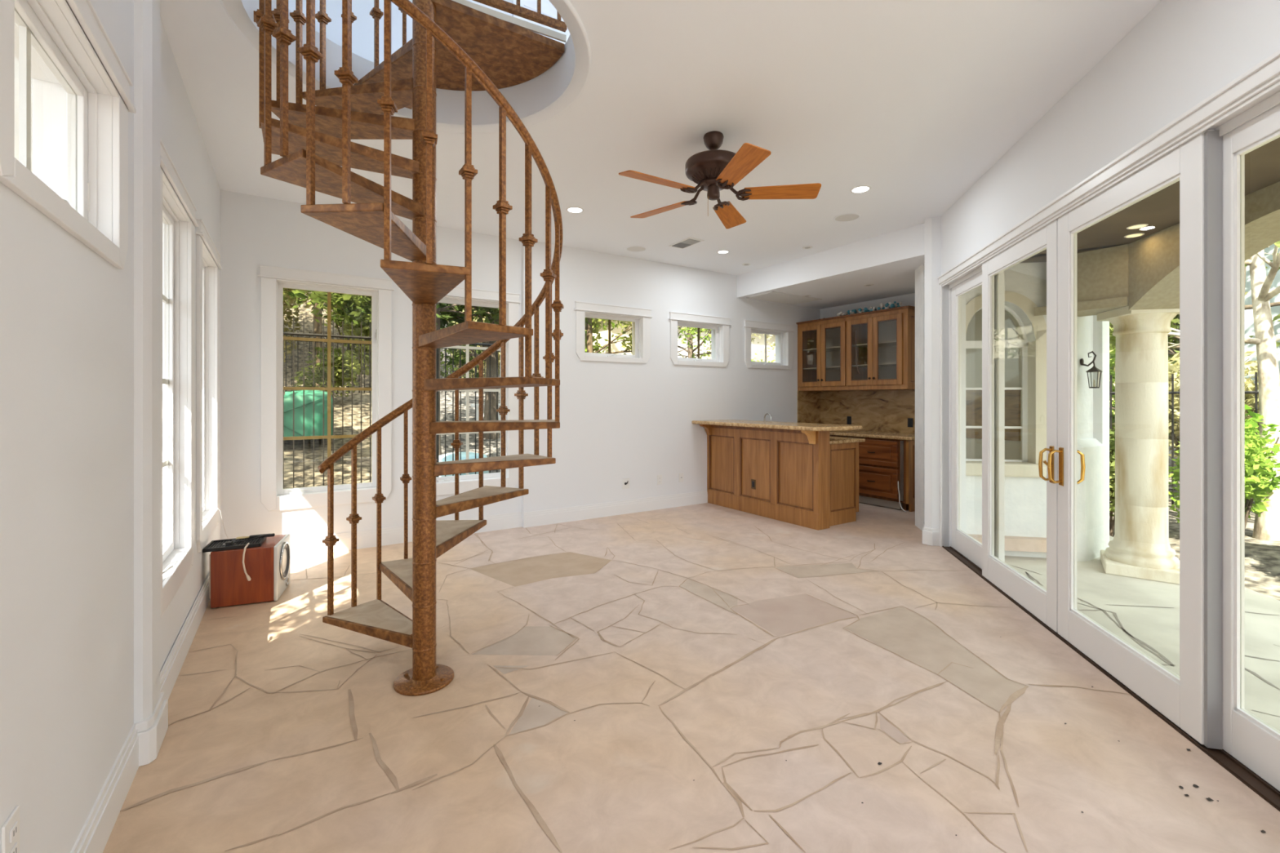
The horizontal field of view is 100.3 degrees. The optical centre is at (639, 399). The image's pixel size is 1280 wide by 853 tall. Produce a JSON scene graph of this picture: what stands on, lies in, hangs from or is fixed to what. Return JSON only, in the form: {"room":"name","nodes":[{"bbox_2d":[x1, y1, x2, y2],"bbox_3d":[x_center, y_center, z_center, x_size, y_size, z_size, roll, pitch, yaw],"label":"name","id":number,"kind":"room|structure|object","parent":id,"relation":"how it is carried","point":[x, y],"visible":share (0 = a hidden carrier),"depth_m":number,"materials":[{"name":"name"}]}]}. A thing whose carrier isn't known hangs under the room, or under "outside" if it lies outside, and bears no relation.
{"room":"empty living room","nodes":[
{"label":"empty living room","id":0,"kind":"room"},
{"bbox_2d":[14,57,32,172],"bbox_3d":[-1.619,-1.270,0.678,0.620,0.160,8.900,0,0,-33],"label":"window pane","id":1,"kind":"structure","parent":0,"point":[16,62],"depth_m":2.23,"materials":[{"name":"clear glass"}]},
{"bbox_2d":[0,0,220,852],"bbox_3d":[-1.365,-0.170,1.022,0.180,3.280,8.200,0,0,-33],"label":"wall","id":2,"kind":"structure","parent":0,"point":[67,312],"depth_m":1.42,"materials":[{"name":"white paint"}]},
{"bbox_2d":[0,804,19,852],"bbox_3d":[-1.316,0.930,1.119,0.010,0.116,0.072,0,0,-33],"label":"wall outlet","id":3,"kind":"object","parent":2,"relation":"attached to","point":[10,830],"visible":1,"depth_m":1.11,"materials":[{"name":"white plastic"}]},
{"bbox_2d":[9,821,17,843],"bbox_3d":[-1.313,0.908,1.121,0.003,0.026,0.032,0,0,-33],"label":"receptacle","id":4,"kind":"object","parent":3,"relation":"attached to","point":[14,824],"depth_m":1.12,"materials":[{"name":"grey plastic"}]},
{"bbox_2d":[9,841,17,852],"bbox_3d":[-1.313,0.952,1.121,0.003,0.026,0.032,0,0,-33],"label":"receptacle","id":5,"kind":"object","parent":3,"relation":"attached to","point":[14,845],"depth_m":1.12,"materials":[{"name":"grey plastic"}]},
{"bbox_2d":[0,0,136,269],"bbox_3d":[-1.579,-0.772,1.383,0.214,0.665,1.054,0,0,-33],"label":"window","id":6,"kind":"structure","parent":2,"relation":"in","point":[78,180],"depth_m":1.65,"materials":[{"name":"white paint"}]},
{"bbox_2d":[70,573,209,852],"bbox_3d":[-1.242,1.290,1.054,0.062,0.160,7.920,0,0,-33],"label":"baseboard","id":7,"kind":"structure","parent":2,"relation":"attached to","point":[94,836],"depth_m":1.99,"materials":[{"name":"white paint"}]},
{"bbox_2d":[160,137,198,618],"bbox_3d":[-2.385,-0.077,2.625,0.214,2.055,1.054,0,0,-33],"label":"window","id":8,"kind":"structure","parent":2,"relation":"in","point":[178,221],"depth_m":2.94,"materials":[{"name":"white paint"}]},
{"bbox_2d":[195,217,222,552],"bbox_3d":[-3.048,-0.077,3.649,0.214,2.055,1.054,0,0,-33],"label":"window","id":9,"kind":"structure","parent":2,"relation":"in","point":[208,265],"depth_m":3.96,"materials":[{"name":"white paint"}]},
{"bbox_2d":[133,0,159,723],"bbox_3d":[-1.929,-0.170,2.098,0.045,3.080,0.220,0,0,-33],"label":"wall","id":10,"kind":"structure","parent":0,"point":[146,12],"depth_m":2.02,"materials":[{"name":"white paint"}]},
{"bbox_2d":[220,190,521,539],"bbox_3d":[-2.422,-0.170,5.115,2.620,3.280,0.180,0,0,-33],"label":"wall","id":11,"kind":"structure","parent":0,"point":[255,230],"depth_m":4.58,"materials":[{"name":"white paint"}]},
{"bbox_2d":[257,264,394,511],"bbox_3d":[-2.815,-0.088,4.841,1.052,2.077,0.214,0,0,-33],"label":"window","id":12,"kind":"structure","parent":11,"relation":"in","point":[273,497],"depth_m":4.73,"materials":[{"name":"white paint"}]},
{"bbox_2d":[289,511,522,558],"bbox_3d":[-2.344,1.290,5.050,2.560,0.160,0.016,0,0,-33],"label":"baseboard","id":13,"kind":"structure","parent":11,"relation":"attached to","point":[307,546],"depth_m":4.95,"materials":[{"name":"white paint"}]},
{"bbox_2d":[435,286,520,495],"bbox_3d":[-1.771,-0.088,5.517,1.054,2.077,0.214,0,0,-33],"label":"window","id":14,"kind":"structure","parent":11,"relation":"in","point":[481,298],"depth_m":5.64,"materials":[{"name":"white paint"}]},
{"bbox_2d":[288,0,569,64],"bbox_3d":[-0.692,-3.400,3.365,4.300,2.860,5.000,0,0,-33],"label":"wall","id":15,"kind":"structure","parent":0,"point":[362,28],"depth_m":4.92,"materials":[{"name":"white paint"}]},
{"bbox_2d":[512,0,564,22],"bbox_3d":[-0.964,-3.160,5.918,0.920,2.380,0.020,0,0,-33],"label":"window","id":16,"kind":"structure","parent":15,"relation":"attached to","point":[548,10],"depth_m":5.83,"materials":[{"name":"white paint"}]},
{"bbox_2d":[160,0,1161,275],"bbox_3d":[1.856,-1.840,3.020,7.800,0.260,8.350,0,0,-33],"label":"ceiling","id":17,"kind":"structure","parent":0,"point":[913,102],"depth_m":3.17,"materials":[{"name":"white paint"}]},
{"bbox_2d":[220,0,591,133],"bbox_3d":[-1.049,-1.702,2.601,1.616,0.020,1.616,0,0,-33],"label":"trim","id":18,"kind":"structure","parent":17,"relation":"attached to","point":[234,9],"depth_m":2.69,"materials":[{"name":"white paint"}]},
{"bbox_2d":[566,206,583,213],"bbox_3d":[-0.587,-1.708,4.825,0.159,0.004,0.159,0,0,-33],"label":"recessed light","id":19,"kind":"object","parent":17,"relation":"in","point":[578,210],"visible":1,"depth_m":4.83,"materials":[{"name":"white plastic"}]},
{"bbox_2d":[625,245,646,252],"bbox_3d":[-0.043,-1.708,6.067,0.240,0.005,0.240,0,0,-33],"label":"ceiling speaker","id":20,"kind":"object","parent":17,"relation":"attached to","point":[633,248],"visible":1,"depth_m":6.05,"materials":[{"name":"white paint"}]},
{"bbox_2d":[626,246,645,251],"bbox_3d":[-0.043,-1.706,6.067,0.210,0.001,0.209,0,0,-33],"label":"grille","id":21,"kind":"object","parent":20,"relation":"attached to","point":[629,248],"depth_m":6.05,"materials":[{"name":"white"}]},
{"bbox_2d":[668,236,704,248],"bbox_3d":[0.503,-1.704,5.843,0.200,0.011,0.380,0,0,-33],"label":"ceiling vent","id":22,"kind":"object","parent":17,"relation":"in","point":[688,242],"visible":1,"depth_m":5.82,"materials":[{"name":"white plastic"}]},
{"bbox_2d":[618,130,821,228],"bbox_3d":[0.438,-1.445,3.444,1.291,0.530,1.350,0,0,-33],"label":"ceiling fan","id":23,"kind":"object","parent":17,"relation":"hanging from","point":[714,170],"visible":1,"depth_m":3.38,"materials":[{"name":"brown wood"}]},
{"bbox_2d":[833,213,860,222],"bbox_3d":[1.945,-1.708,5.024,0.240,0.005,0.240,0,0,-33],"label":"ceiling speaker","id":24,"kind":"object","parent":17,"relation":"attached to","point":[846,217],"visible":1,"depth_m":5.01,"materials":[{"name":"white paint"}]},
{"bbox_2d":[849,185,871,193],"bbox_3d":[1.796,-1.708,4.351,0.159,0.004,0.159,0,0,-33],"label":"recessed light","id":25,"kind":"object","parent":17,"relation":"in","point":[862,188],"visible":1,"depth_m":4.34,"materials":[{"name":"white plastic"}]},
{"bbox_2d":[521,241,820,527],"bbox_3d":[0.815,-0.170,7.181,5.060,3.280,0.235,0,0,-33],"label":"wall","id":26,"kind":"structure","parent":0,"point":[619,420],"depth_m":6.51,"materials":[{"name":"white paint"}]},
{"bbox_2d":[573,301,653,363],"bbox_3d":[-0.359,-0.772,6.400,1.054,0.665,0.269,0,0,-33],"label":"window","id":27,"kind":"structure","parent":26,"relation":"in","point":[640,318],"depth_m":6.37,"materials":[{"name":"white paint"}]},
{"bbox_2d":[523,490,707,528],"bbox_3d":[-0.174,1.290,6.390,2.540,0.160,0.016,0,0,-33],"label":"baseboard","id":28,"kind":"structure","parent":26,"relation":"attached to","point":[548,517],"depth_m":6.27,"materials":[{"name":"white paint"}]},
{"bbox_2d":[622,477,629,488],"bbox_3d":[-0.161,1.008,6.389,0.100,0.125,0.041,0,0,-33],"label":"cable plate","id":29,"kind":"object","parent":26,"relation":"attached to","point":[625,482],"visible":1,"depth_m":6.39,"materials":[{"name":"white plastic"}]},
{"bbox_2d":[668,311,731,367],"bbox_3d":[0.741,-0.772,7.112,1.034,0.665,0.269,0,0,-33],"label":"window","id":30,"kind":"structure","parent":26,"relation":"in","point":[719,326],"depth_m":7.12,"materials":[{"name":"white paint"}]},
{"bbox_2d":[743,320,795,369],"bbox_3d":[1.815,-0.772,7.809,1.014,0.665,0.269,0,0,-33],"label":"window","id":31,"kind":"structure","parent":26,"relation":"in","point":[784,333],"depth_m":7.83,"materials":[{"name":"white paint"}]},
{"bbox_2d":[102,502,1279,852],"bbox_3d":[1.842,1.429,3.041,7.600,0.123,8.100,0,0,-33],"label":"floor","id":32,"kind":"structure","parent":0,"point":[706,677],"depth_m":2.30,"materials":[{"name":"stone"}]},
{"bbox_2d":[208,533,289,608],"bbox_3d":[-2.703,1.183,3.721,0.406,0.375,0.374,0,0,-22],"label":"subwoofer","id":33,"kind":"object","parent":32,"relation":"on","point":[267,566],"visible":0.94,"depth_m":3.57,"materials":[{"name":"brown wood"}]},
{"bbox_2d":[202,537,266,552],"bbox_3d":[-2.761,0.986,3.652,0.310,0.022,0.240,0,0,-27],"label":"grille","id":34,"kind":"object","parent":33,"relation":"on","point":[214,545],"visible":0.87,"depth_m":3.61,"materials":[{"name":"black plastic"}]},
{"bbox_2d":[222,534,264,546],"bbox_3d":[-2.679,0.957,3.621,0.048,0.035,0.235,0,0,43],"label":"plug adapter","id":35,"kind":"object","parent":34,"relation":"on","point":[228,543],"visible":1,"depth_m":3.58,"materials":[{"name":"black plastic"}]},
{"bbox_2d":[235,533,275,539],"bbox_3d":[-2.695,0.961,3.748,0.223,0.022,0.052,0,0,-25],"label":"scraper","id":36,"kind":"object","parent":34,"relation":"on","point":[270,535],"visible":0.97,"depth_m":3.74,"materials":[{"name":"black plastic"}]},
{"bbox_2d":[242,542,250,581],"bbox_3d":[-2.620,1.087,3.571,0.049,0.242,0.073,0,0,-22],"label":"cable","id":37,"kind":"object","parent":33,"relation":"hanging from","point":[248,577],"visible":1,"depth_m":3.54,"materials":[{"name":"beige plastic"}]},
{"bbox_2d":[253,0,566,696],"bbox_3d":[-1.045,-0.855,2.625,1.362,4.450,1.395,0,0,-8],"label":"spiral staircase","id":38,"kind":"structure","parent":32,"relation":"on","point":[468,46],"depth_m":2.55,"materials":[{"name":"metal"}]},
{"bbox_2d":[691,419,862,530],"bbox_3d":[1.523,0.823,6.268,0.705,1.094,2.062,0,0,-33],"label":"bar counter","id":39,"kind":"object","parent":32,"relation":"on","point":[788,462],"depth_m":6.08,"materials":[{"name":"brown wood"}]},
{"bbox_2d":[829,435,865,526],"bbox_3d":[1.800,0.907,6.617,0.640,0.925,1.777,0,0,-33],"label":"base cabinet","id":40,"kind":"object","parent":32,"relation":"on","point":[843,451],"visible":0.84,"depth_m":5.91,"materials":[{"name":"brown wood"}]},
{"bbox_2d":[829,435,865,444],"bbox_3d":[1.800,0.464,6.617,0.640,0.037,1.777,0,0,-33],"label":"countertop","id":41,"kind":"structure","parent":40,"relation":"on","point":[833,440],"depth_m":5.92,"materials":[{"name":"stone"}]},
{"bbox_2d":[829,435,915,511],"bbox_3d":[3.023,0.932,7.376,0.684,0.875,1.799,0,0,-33],"label":"base cabinet","id":42,"kind":"object","parent":32,"relation":"on","point":[882,462],"visible":0.34,"depth_m":6.69,"materials":[{"name":"brown wood"}]},
{"bbox_2d":[829,430,915,439],"bbox_3d":[3.026,0.472,7.351,0.665,0.041,1.845,0,0,-33],"label":"countertop","id":43,"kind":"structure","parent":42,"relation":"on","point":[900,436],"depth_m":6.99,"materials":[{"name":"stone"}]},
{"bbox_2d":[737,223,924,309],"bbox_3d":[2.990,-1.562,6.452,1.763,0.315,3.375,0,0,-33],"label":"soffit","id":44,"kind":"structure","parent":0,"point":[837,276],"depth_m":6.30,"materials":[{"name":"white paint"}]},
{"bbox_2d":[746,291,822,304],"bbox_3d":[2.004,-1.399,7.424,0.960,0.012,0.500,0,0,-33],"label":"ceiling","id":45,"kind":"structure","parent":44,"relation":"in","point":[773,296],"depth_m":7.40,"materials":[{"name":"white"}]},
{"bbox_2d":[924,216,941,531],"bbox_3d":[2.912,-0.170,5.248,0.326,3.180,0.552,0,0,14],"label":"wall pillar","id":46,"kind":"structure","parent":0,"point":[932,225],"depth_m":5.01,"materials":[{"name":"white paint"}]},
{"bbox_2d":[922,524,939,546],"bbox_3d":[2.788,1.290,5.073,0.202,0.160,0.277,0,0,-33],"label":"baseboard","id":47,"kind":"structure","parent":46,"relation":"attached to","point":[931,536],"depth_m":5.00,"materials":[{"name":"white paint"}]},
{"bbox_2d":[820,293,1109,521],"bbox_3d":[3.822,-0.170,6.955,0.200,3.280,3.515,0,0,-33],"label":"wall","id":48,"kind":"structure","parent":0,"point":[1100,329],"depth_m":6.11,"materials":[{"name":"white paint"}]},
{"bbox_2d":[795,305,915,391],"bbox_3d":[3.046,-0.639,7.442,0.572,1.025,1.753,0,0,-33],"label":"upper cabinet","id":49,"kind":"object","parent":48,"relation":"attached to","point":[885,338],"visible":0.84,"depth_m":7.36,"materials":[{"name":"brown wood"}]},
{"bbox_2d":[803,346,839,351],"bbox_3d":[2.840,-0.738,7.835,0.450,0.016,0.830,0,0,-33],"label":"shelf","id":50,"kind":"object","parent":49,"relation":"attached to","point":[837,348],"depth_m":7.94,"materials":[{"name":"beige wood"}]},
{"bbox_2d":[803,365,839,369],"bbox_3d":[2.840,-0.458,7.835,0.450,0.016,0.830,0,0,-33],"label":"shelf","id":51,"kind":"object","parent":49,"relation":"attached to","point":[834,367],"depth_m":8.01,"materials":[{"name":"beige"}]},
{"bbox_2d":[836,301,902,316],"bbox_3d":[3.054,-1.209,7.185,0.166,0.120,0.947,0,0,-33],"label":"garland","id":52,"kind":"object","parent":49,"relation":"on","point":[891,304],"visible":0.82,"depth_m":7.08,"materials":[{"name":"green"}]},
{"bbox_2d":[852,340,896,347],"bbox_3d":[3.299,-0.738,7.128,0.450,0.016,0.815,0,0,-33],"label":"shelf","id":53,"kind":"object","parent":49,"relation":"attached to","point":[887,344],"depth_m":7.27,"materials":[{"name":"beige wood"}]},
{"bbox_2d":[852,362,896,367],"bbox_3d":[3.299,-0.458,7.128,0.450,0.016,0.815,0,0,-33],"label":"shelf","id":54,"kind":"object","parent":49,"relation":"attached to","point":[891,364],"depth_m":7.24,"materials":[{"name":"beige"}]},
{"bbox_2d":[797,389,1021,440],"bbox_3d":[3.368,0.172,6.989,0.525,0.597,2.865,0,0,-33],"label":"backsplash","id":55,"kind":"structure","parent":48,"relation":"attached to","point":[875,411],"depth_m":7.45,"materials":[{"name":"brown stone"}]},
{"bbox_2d":[915,262,1046,558],"bbox_3d":[3.563,0.070,5.538,1.235,3.000,0.300,0,0,12],"label":"wall","id":56,"kind":"structure","parent":0,"point":[1025,498],"depth_m":5.36,"materials":[{"name":"white paint"}]},
{"bbox_2d":[965,306,1027,462],"bbox_3d":[3.647,-0.167,5.541,0.697,1.674,0.042,0,0,12],"label":"window","id":57,"kind":"structure","parent":56,"relation":"in","point":[1023,344],"depth_m":5.47,"materials":[{"name":"white paint"}]},
{"bbox_2d":[965,460,1046,477],"bbox_3d":[3.655,0.705,5.412,0.820,0.130,0.230,0,0,12],"label":"trim","id":58,"kind":"structure","parent":56,"relation":"attached to","point":[1023,469],"depth_m":5.29,"materials":[{"name":"beige stone"}]},
{"bbox_2d":[965,290,1046,464],"bbox_3d":[3.631,-0.210,5.462,0.860,1.760,0.202,0,0,12],"label":"trim","id":59,"kind":"structure","parent":56,"relation":"attached to","point":[1037,350],"depth_m":5.30,"materials":[{"name":"beige stone"}]},
{"bbox_2d":[1033,244,1128,316],"bbox_3d":[4.400,-1.115,4.997,0.620,0.590,1.000,0,0,-33],"label":"beam","id":60,"kind":"structure","parent":0,"point":[1102,274],"depth_m":4.83,"materials":[{"name":"beige paint"}]},
{"bbox_2d":[1076,315,1109,561],"bbox_3d":[4.354,0.070,5.509,0.820,3.000,0.590,0,0,-33],"label":"wall pier","id":61,"kind":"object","parent":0,"point":[1092,498],"visible":0.27,"depth_m":5.34,"materials":[{"name":"white paint"}]},
{"bbox_2d":[1080,351,1102,388],"bbox_3d":[4.462,-0.294,5.287,0.102,0.368,0.152,0,0,-33],"label":"wall lantern","id":62,"kind":"object","parent":61,"relation":"attached to","point":[1094,369],"visible":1,"depth_m":5.26,"materials":[{"name":"black metal"}]},
{"bbox_2d":[941,0,1279,546],"bbox_3d":[2.448,-0.120,2.810,0.200,3.380,4.420,0,0,12],"label":"wall","id":63,"kind":"structure","parent":0,"point":[1180,53],"depth_m":2.61,"materials":[{"name":"white paint"}]},
{"bbox_2d":[939,284,961,546],"bbox_3d":[2.458,0.150,2.979,0.173,2.440,4.175,0,0,12],"label":"trim","id":64,"kind":"structure","parent":63,"relation":"attached to","point":[941,541],"depth_m":4.95,"materials":[{"name":"white paint"}]},
{"bbox_2d":[951,270,1004,568],"bbox_3d":[2.787,0.149,4.443,0.040,2.418,0.975,0,0,12],"label":"door","id":65,"kind":"structure","parent":63,"relation":"in","point":[966,545],"depth_m":4.30,"materials":[{"name":"white paint"}]},
{"bbox_2d":[982,218,1057,632],"bbox_3d":[2.552,0.149,3.611,0.188,2.418,1.040,0,0,12],"label":"door","id":66,"kind":"structure","parent":63,"relation":"in","point":[1042,602],"depth_m":3.51,"materials":[{"name":"white paint"}]},
{"bbox_2d":[937,48,1279,288],"bbox_3d":[2.446,-1.066,2.969,0.192,0.152,4.110,0,0,12],"label":"trim","id":67,"kind":"structure","parent":63,"relation":"attached to","point":[1256,91],"depth_m":2.26,"materials":[{"name":"white paint"}]},
{"bbox_2d":[942,546,1279,811],"bbox_3d":[2.480,1.388,2.957,0.200,0.064,4.060,0,0,12],"label":"door track","id":68,"kind":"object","parent":63,"relation":"attached to","point":[1260,786],"depth_m":2.08,"materials":[{"name":"brown metal"}]},
{"bbox_2d":[1047,128,1214,744],"bbox_3d":[2.335,0.149,2.594,0.188,2.418,1.020,0,0,12],"label":"door","id":69,"kind":"structure","parent":63,"relation":"in","point":[1180,699],"depth_m":2.26,"materials":[{"name":"white paint"}]},
{"bbox_2d":[1204,129,1222,749],"bbox_3d":[2.343,0.154,2.588,0.050,2.408,1.045,0,0,12],"label":"door frame","id":70,"kind":"structure","parent":63,"relation":"attached to","point":[1212,140],"depth_m":2.08,"materials":[{"name":"grey wood"}]},
{"bbox_2d":[1222,103,1279,791],"bbox_3d":[2.180,0.149,1.600,0.040,2.418,1.100,0,0,12],"label":"door","id":71,"kind":"structure","parent":63,"relation":"in","point":[1253,742],"depth_m":2.02,"materials":[{"name":"white paint"}]},
{"bbox_2d":[1004,535,1279,731],"bbox_3d":[3.727,1.644,3.314,2.110,0.152,8.100,0,0,12],"label":"floor","id":72,"kind":"structure","parent":0,"point":[1143,613],"depth_m":3.82,"materials":[{"name":"beige stone"}]},
{"bbox_2d":[1097,306,1179,584],"bbox_3d":[4.559,0.372,4.862,0.574,2.395,0.598,0,0,32],"label":"porch column","id":73,"kind":"structure","parent":72,"relation":"on","point":[1140,548],"depth_m":4.72,"materials":[{"name":"stone"}]},
{"bbox_2d":[1020,137,1279,262],"bbox_3d":[3.319,-1.405,2.404,1.805,0.090,6.379,0,0,11],"label":"ceiling","id":74,"kind":"structure","parent":0,"point":[1160,210],"depth_m":3.89,"materials":[{"name":"beige paint"}]},
{"bbox_2d":[1128,181,1279,310],"bbox_3d":[3.890,-1.095,1.899,0.400,0.630,5.600,0,0,12],"label":"wall","id":75,"kind":"structure","parent":0,"point":[1153,259],"depth_m":4.28,"materials":[{"name":"beige paint"}]},
{"label":"outside","id":76,"kind":"structure","parent":0,"visible":0},
{"bbox_2d":[284,290,1279,600],"bbox_3d":[0.388,-2.773,8.594,62.000,8.986,58.000,0,0,-33],"label":"ground","id":77,"kind":"structure","parent":76,"point":[1262,557],"depth_m":9.08,"materials":[{"name":"grey soil"}]},
{"bbox_2d":[283,288,313,362],"bbox_3d":[-11.890,-3.565,16.124,3.264,5.526,4.146,0,0,13],"label":"shrub","id":78,"kind":"object","parent":77,"relation":"on","point":[288,313],"visible":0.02,"depth_m":16.43,"materials":[{"name":"green plant"}]},
{"bbox_2d":[284,390,333,439],"bbox_3d":[-5.915,0.240,8.907,1.399,0.820,1.082,0,0,-33],"label":"tarp cover","id":79,"kind":"object","parent":77,"relation":"on","point":[298,394],"visible":0.44,"depth_m":8.67,"materials":[{"name":"teal"}]},
{"bbox_2d":[283,288,346,386],"bbox_3d":[-9.074,-5.023,15.210,5.226,9.802,7.920,0,0,11],"label":"tree","id":80,"kind":"object","parent":77,"relation":"on","point":[317,326],"visible":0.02,"depth_m":14.89,"materials":[{"name":"green plant"}]},
{"bbox_2d":[291,346,362,399],"bbox_3d":[-6.782,-0.539,11.602,1.342,1.243,1.316,0,0,-33],"label":"shrub","id":81,"kind":"object","parent":77,"relation":"on","point":[338,359],"visible":0.76,"depth_m":11.45,"materials":[{"name":"green plant"}]},
{"bbox_2d":[326,293,371,384],"bbox_3d":[-8.759,-2.854,17.006,2.669,4.907,3.574,0,0,-33],"label":"shrub","id":82,"kind":"object","parent":77,"relation":"on","point":[347,328],"visible":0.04,"depth_m":16.02,"materials":[{"name":"green plant"}]},
{"bbox_2d":[283,316,497,488],"bbox_3d":[-3.861,0.360,6.316,6.820,2.620,0.034,0,0,-33],"label":"iron fence","id":83,"kind":"object","parent":77,"relation":"on","point":[293,333],"visible":0.09,"depth_m":6.48,"materials":[{"name":"black metal"}]},
{"bbox_2d":[284,330,500,393],"bbox_3d":[-9.573,-0.755,11.253,14.228,1.650,0.049,0,0,-34],"label":"iron fence","id":84,"kind":"object","parent":77,"relation":"on","point":[286,331],"visible":0.1,"depth_m":12.94,"materials":[{"name":"black metal"}]},
{"bbox_2d":[288,288,498,455],"bbox_3d":[-3.334,-1.650,8.682,4.355,5.644,3.681,0,0,-35],"label":"tree","id":85,"kind":"object","parent":77,"relation":"on","point":[363,305],"visible":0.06,"depth_m":8.02,"materials":[{"name":"green plant"}]},
{"bbox_2d":[439,452,488,476],"bbox_3d":[-2.844,1.090,8.524,0.840,0.460,0.840,0,0,-33],"label":"tub","id":86,"kind":"object","parent":77,"relation":"on","point":[472,455],"visible":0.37,"depth_m":8.27,"materials":[{"name":"white"}]},
{"bbox_2d":[446,304,500,377],"bbox_3d":[-5.425,-2.772,18.059,3.444,5.108,3.180,0,0,34],"label":"shrub","id":87,"kind":"object","parent":77,"relation":"on","point":[483,319],"visible":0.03,"depth_m":16.96,"materials":[{"name":"green plant"}]},
{"bbox_2d":[471,404,500,420],"bbox_3d":[-3.071,0.510,11.357,0.840,0.820,0.720,0,0,-33],"label":"base cabinet","id":88,"kind":"object","parent":77,"relation":"on","point":[472,405],"visible":0.12,"depth_m":11.18,"materials":[{"name":"white"}]},
{"bbox_2d":[440,302,588,439],"bbox_3d":[-3.067,-2.517,10.919,4.997,6.759,5.386,0,0,-20],"label":"tree","id":89,"kind":"object","parent":77,"relation":"on","point":[443,322],"visible":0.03,"depth_m":10.61,"materials":[{"name":"green plant"}]},
{"bbox_2d":[585,318,605,353],"bbox_3d":[-2.908,-2.632,17.879,3.490,4.805,3.591,0,0,-33],"label":"shrub","id":90,"kind":"object","parent":77,"relation":"on","point":[594,322],"visible":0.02,"depth_m":17.61,"materials":[{"name":"green plant"}]},
{"bbox_2d":[585,317,711,358],"bbox_3d":[-1.117,-2.764,12.284,5.581,7.191,6.133,0,0,-42],"label":"tree","id":91,"kind":"object","parent":77,"relation":"on","point":[588,326],"visible":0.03,"depth_m":12.07,"materials":[{"name":"green plant"}]},
{"bbox_2d":[585,318,775,362],"bbox_3d":[0.843,-2.035,12.158,4.492,6.186,4.442,0,0,-36],"label":"tree","id":92,"kind":"object","parent":77,"relation":"on","point":[691,329],"visible":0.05,"depth_m":12.55,"materials":[{"name":"green plant"}]},
{"bbox_2d":[592,319,775,362],"bbox_3d":[1.290,-2.230,24.670,9.800,5.200,6.000,0,0,-33],"label":"house","id":93,"kind":"structure","parent":77,"relation":"on","point":[756,348],"depth_m":22.30,"materials":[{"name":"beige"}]},
{"bbox_2d":[613,322,759,358],"bbox_3d":[1.520,-3.036,13.935,5.897,7.529,5.477,0,0,-33],"label":"tree","id":94,"kind":"object","parent":77,"relation":"on","point":[690,352],"visible":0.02,"depth_m":14.15,"materials":[{"name":"green plant"}]},
{"bbox_2d":[677,326,711,358],"bbox_3d":[2.576,-3.811,15.907,5.472,8.850,5.424,0,0,-17],"label":"tree","id":95,"kind":"object","parent":77,"relation":"on","point":[709,353],"visible":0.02,"depth_m":16.11,"materials":[{"name":"green plant"}]},
{"bbox_2d":[751,333,775,362],"bbox_3d":[4.939,-2.558,15.204,5.124,7.028,5.240,0,0,-23],"label":"tree","id":96,"kind":"object","parent":77,"relation":"on","point":[759,336],"visible":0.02,"depth_m":14.42,"materials":[{"name":"green plant"}]},
{"bbox_2d":[1109,429,1115,536],"bbox_3d":[5.753,0.976,6.527,0.966,1.457,0.911,0,0,-16],"label":"shrub","id":97,"kind":"object","parent":77,"relation":"on","point":[1112,433],"visible":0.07,"depth_m":6.38,"materials":[{"name":"green plant"}]},
{"bbox_2d":[1109,347,1174,435],"bbox_3d":[8.449,0.253,9.320,2.002,2.531,1.438,0,0,-23],"label":"shrub","id":98,"kind":"object","parent":77,"relation":"on","point":[1112,363],"visible":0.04,"depth_m":8.92,"materials":[{"name":"green plant"}]},
{"bbox_2d":[1109,359,1179,462],"bbox_3d":[7.067,-2.163,9.379,5.741,7.734,5.127,0,0,-33],"label":"tree","id":99,"kind":"object","parent":77,"relation":"on","point":[1175,366],"visible":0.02,"depth_m":7.46,"materials":[{"name":"green plant"}]},
{"bbox_2d":[1168,314,1179,360],"bbox_3d":[11.951,-1.122,10.947,3.054,4.868,2.301,0,0,26],"label":"shrub","id":100,"kind":"object","parent":77,"relation":"on","point":[1177,316],"visible":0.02,"depth_m":10.74,"materials":[{"name":"green plant"}]},
{"bbox_2d":[1109,372,1258,514],"bbox_3d":[8.124,0.595,5.936,9.198,1.850,0.055,0,0,39],"label":"iron fence","id":101,"kind":"object","parent":77,"relation":"on","point":[1255,392],"visible":0.02,"depth_m":6.91,"materials":[{"name":"black metal"}]},
{"bbox_2d":[1109,240,1279,541],"bbox_3d":[7.117,-1.091,6.134,4.363,5.490,4.570,0,0,-33],"label":"tree","id":102,"kind":"object","parent":77,"relation":"on","point":[1266,526],"visible":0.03,"depth_m":5.97,"materials":[{"name":"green plant"}]},
{"bbox_2d":[1109,266,1279,377],"bbox_3d":[9.804,-2.322,8.491,5.259,7.708,6.022,0,0,-40],"label":"tree","id":103,"kind":"object","parent":77,"relation":"on","point":[1112,339],"visible":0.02,"depth_m":8.57,"materials":[{"name":"green plant"}]},
{"bbox_2d":[1168,351,1259,464],"bbox_3d":[8.278,0.385,7.794,1.696,2.288,1.607,0,0,-33],"label":"shrub","id":104,"kind":"object","parent":77,"relation":"on","point":[1249,384],"visible":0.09,"depth_m":7.53,"materials":[{"name":"green plant"}]},
{"bbox_2d":[1168,404,1279,528],"bbox_3d":[6.491,0.809,5.907,0.943,1.575,1.108,0,0,32],"label":"shrub","id":105,"kind":"object","parent":77,"relation":"on","point":[1256,464],"visible":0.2,"depth_m":5.59,"materials":[{"name":"green plant"}]},
{"bbox_2d":[1244,244,1279,476],"bbox_3d":[12.422,-0.780,8.230,3.400,4.900,4.700,0,0,-33],"label":"building","id":106,"kind":"structure","parent":77,"relation":"on","point":[1275,310],"depth_m":8.88,"materials":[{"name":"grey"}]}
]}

